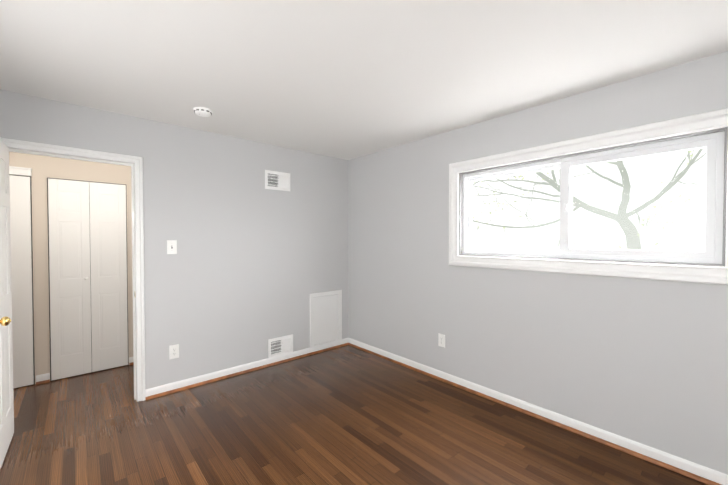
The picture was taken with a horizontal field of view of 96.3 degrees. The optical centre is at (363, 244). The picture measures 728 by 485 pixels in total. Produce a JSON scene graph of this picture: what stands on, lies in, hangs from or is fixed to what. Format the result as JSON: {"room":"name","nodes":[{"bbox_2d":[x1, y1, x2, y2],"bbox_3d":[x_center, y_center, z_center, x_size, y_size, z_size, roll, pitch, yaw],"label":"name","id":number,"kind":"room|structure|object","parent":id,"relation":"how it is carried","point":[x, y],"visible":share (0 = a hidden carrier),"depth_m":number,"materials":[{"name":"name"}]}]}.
{"room":"empty bedroom","nodes":[
{"label":"empty bedroom","id":0,"kind":"room"},
{"bbox_2d":[9,152,132,383],"bbox_3d":[-2.584,0.116,3.722,5.200,2.440,0.120,-1,1,-41],"label":"wall","id":1,"kind":"structure","parent":0,"point":[44,168],"depth_m":3.18,"materials":[{"name":"beige paint"}]},
{"bbox_2d":[9,166,34,388],"bbox_3d":[-3.455,0.318,2.845,0.809,2.067,0.046,-1,1,-41],"label":"door","id":2,"kind":"structure","parent":1,"relation":"in","point":[22,275],"depth_m":3.06,"materials":[{"name":"white wood"}]},
{"bbox_2d":[36,373,49,381],"bbox_3d":[-3.125,1.305,3.176,0.096,0.082,0.012,-1,1,-41],"label":"baseboard","id":3,"kind":"structure","parent":1,"relation":"attached to","point":[43,377],"depth_m":3.17,"materials":[{"name":"white wood"}]},
{"bbox_2d":[36,379,49,384],"bbox_3d":[-3.115,1.335,3.166,0.096,0.021,0.018,-1,1,-41],"label":"trim","id":4,"kind":"structure","parent":1,"relation":"attached to","point":[42,382],"depth_m":3.16,"materials":[{"name":"brown wood"}]},
{"bbox_2d":[47,178,128,380],"bbox_3d":[-2.831,0.345,3.379,0.627,1.995,0.068,-1,1,-41],"label":"bifold door","id":5,"kind":"structure","parent":1,"relation":"in","point":[88,279],"depth_m":3.36,"materials":[{"name":"white wood"}]},
{"bbox_2d":[0,89,347,389],"bbox_3d":[-1.413,0.123,3.356,3.510,2.440,0.120,-1,1,-41],"label":"wall","id":6,"kind":"structure","parent":0,"point":[245,271],"depth_m":3.24,"materials":[{"name":"grey paint"}]},
{"bbox_2d":[0,139,13,468],"bbox_3d":[-2.289,0.338,2.033,0.181,2.018,0.722,-1,1,-41],"label":"door","id":7,"kind":"structure","parent":6,"relation":"in","point":[6,396],"depth_m":2.15,"materials":[{"name":"white wood"}]},
{"bbox_2d":[0,138,145,401],"bbox_3d":[-2.287,0.305,2.589,0.886,2.102,0.176,-1,1,-41],"label":"door frame","id":8,"kind":"structure","parent":6,"relation":"attached to","point":[137,161],"depth_m":2.79,"materials":[{"name":"white wood"}]},
{"bbox_2d":[167,240,176,253],"bbox_3d":[-1.746,0.024,2.968,0.078,0.125,0.018,-1,1,-41],"label":"switch plate","id":9,"kind":"object","parent":6,"relation":"attached to","point":[171,246],"visible":1,"depth_m":2.97,"materials":[{"name":"white plastic"}]},
{"bbox_2d":[169,344,178,358],"bbox_3d":[-1.741,0.984,2.995,0.078,0.125,0.008,-1,1,-41],"label":"electrical outlet","id":10,"kind":"object","parent":6,"relation":"attached to","point":[173,351],"visible":1,"depth_m":2.99,"materials":[{"name":"white plastic"}]},
{"bbox_2d":[145,338,348,396],"bbox_3d":[-1.056,1.298,3.602,2.276,0.082,0.012,-1,1,-41],"label":"baseboard","id":11,"kind":"structure","parent":6,"relation":"attached to","point":[187,382],"depth_m":3.35,"materials":[{"name":"white wood"}]},
{"bbox_2d":[146,343,347,399],"bbox_3d":[-1.046,1.328,3.591,2.276,0.021,0.018,-1,1,-41],"label":"trim","id":12,"kind":"structure","parent":6,"relation":"attached to","point":[220,378],"depth_m":3.35,"materials":[{"name":"wood"}]},
{"bbox_2d":[265,170,289,190],"bbox_3d":[-0.961,-0.712,3.651,0.305,0.205,0.013,-1,1,-41],"label":"air vent","id":13,"kind":"object","parent":6,"relation":"in","point":[275,180],"visible":1,"depth_m":3.65,"materials":[{"name":"white metal"}]},
{"bbox_2d":[268,334,292,357],"bbox_3d":[-0.939,1.151,3.703,0.305,0.205,0.013,-1,1,-41],"label":"air vent","id":14,"kind":"object","parent":6,"relation":"in","point":[278,346],"visible":1,"depth_m":3.70,"materials":[{"name":"white metal"}]},
{"bbox_2d":[310,290,341,347],"bbox_3d":[-0.474,0.926,4.113,0.482,0.663,0.017,-1,1,-41],"label":"access panel","id":15,"kind":"object","parent":6,"relation":"attached to","point":[325,318],"visible":1,"depth_m":4.10,"materials":[{"name":"white"}]},
{"bbox_2d":[0,345,707,484],"bbox_3d":[-0.806,1.401,1.732,5.200,0.060,5.490,-1,1,-41],"label":"floor","id":16,"kind":"structure","parent":0,"point":[347,415],"depth_m":2.31,"materials":[{"name":"brown wood"}]},
{"bbox_2d":[0,0,727,159],"bbox_3d":[-0.806,-1.109,1.688,5.200,0.080,5.490,-1,1,-41],"label":"ceiling","id":17,"kind":"structure","parent":0,"point":[347,79],"depth_m":1.87,"materials":[{"name":"white paint"}]},
{"bbox_2d":[193,107,211,116],"bbox_3d":[-1.302,-1.066,2.638,0.138,0.038,0.138,-1,1,-41],"label":"smoke detector","id":18,"kind":"object","parent":17,"relation":"attached to","point":[202,111],"visible":1,"depth_m":2.60,"materials":[{"name":"white plastic"}]},
{"bbox_2d":[348,51,727,474],"bbox_3d":[1.297,0.132,2.787,0.200,2.440,4.320,-1,1,-41],"label":"wall","id":19,"kind":"structure","parent":0,"point":[643,361],"depth_m":2.49,"materials":[{"name":"grey paint"}]},
{"bbox_2d":[438,333,444,347],"bbox_3d":[0.771,0.954,3.240,0.008,0.125,0.078,-1,1,-41],"label":"electrical outlet","id":20,"kind":"object","parent":19,"relation":"attached to","point":[441,340],"visible":1,"depth_m":3.24,"materials":[{"name":"white plastic"}]},
{"bbox_2d":[348,343,721,484],"bbox_3d":[1.171,1.342,2.768,0.018,0.021,4.188,-1,1,-41],"label":"trim","id":21,"kind":"structure","parent":19,"relation":"attached to","point":[659,463],"depth_m":2.40,"materials":[{"name":"wood"}]},
{"bbox_2d":[348,338,727,484],"bbox_3d":[1.182,1.312,2.778,0.012,0.082,4.188,-1,1,-41],"label":"baseboard","id":22,"kind":"structure","parent":19,"relation":"attached to","point":[688,466],"depth_m":2.37,"materials":[{"name":"white wood"}]},
{"bbox_2d":[449,108,727,284],"bbox_3d":[1.532,-0.276,2.514,0.260,0.973,1.888,-1,1,-41],"label":"window","id":23,"kind":"structure","parent":19,"relation":"in","point":[711,259],"depth_m":2.23,"materials":[{"name":"white wood"}]},
{"label":"outside","id":24,"kind":"structure","parent":0,"visible":0},
{"bbox_2d":[472,148,705,249],"bbox_3d":[5.096,0.072,6.728,8.281,11.433,10.017,-1,1,-41],"label":"tree","id":25,"kind":"object","parent":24,"point":[626,224],"depth_m":5.93,"materials":[{"name":"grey plant"}]}
]}

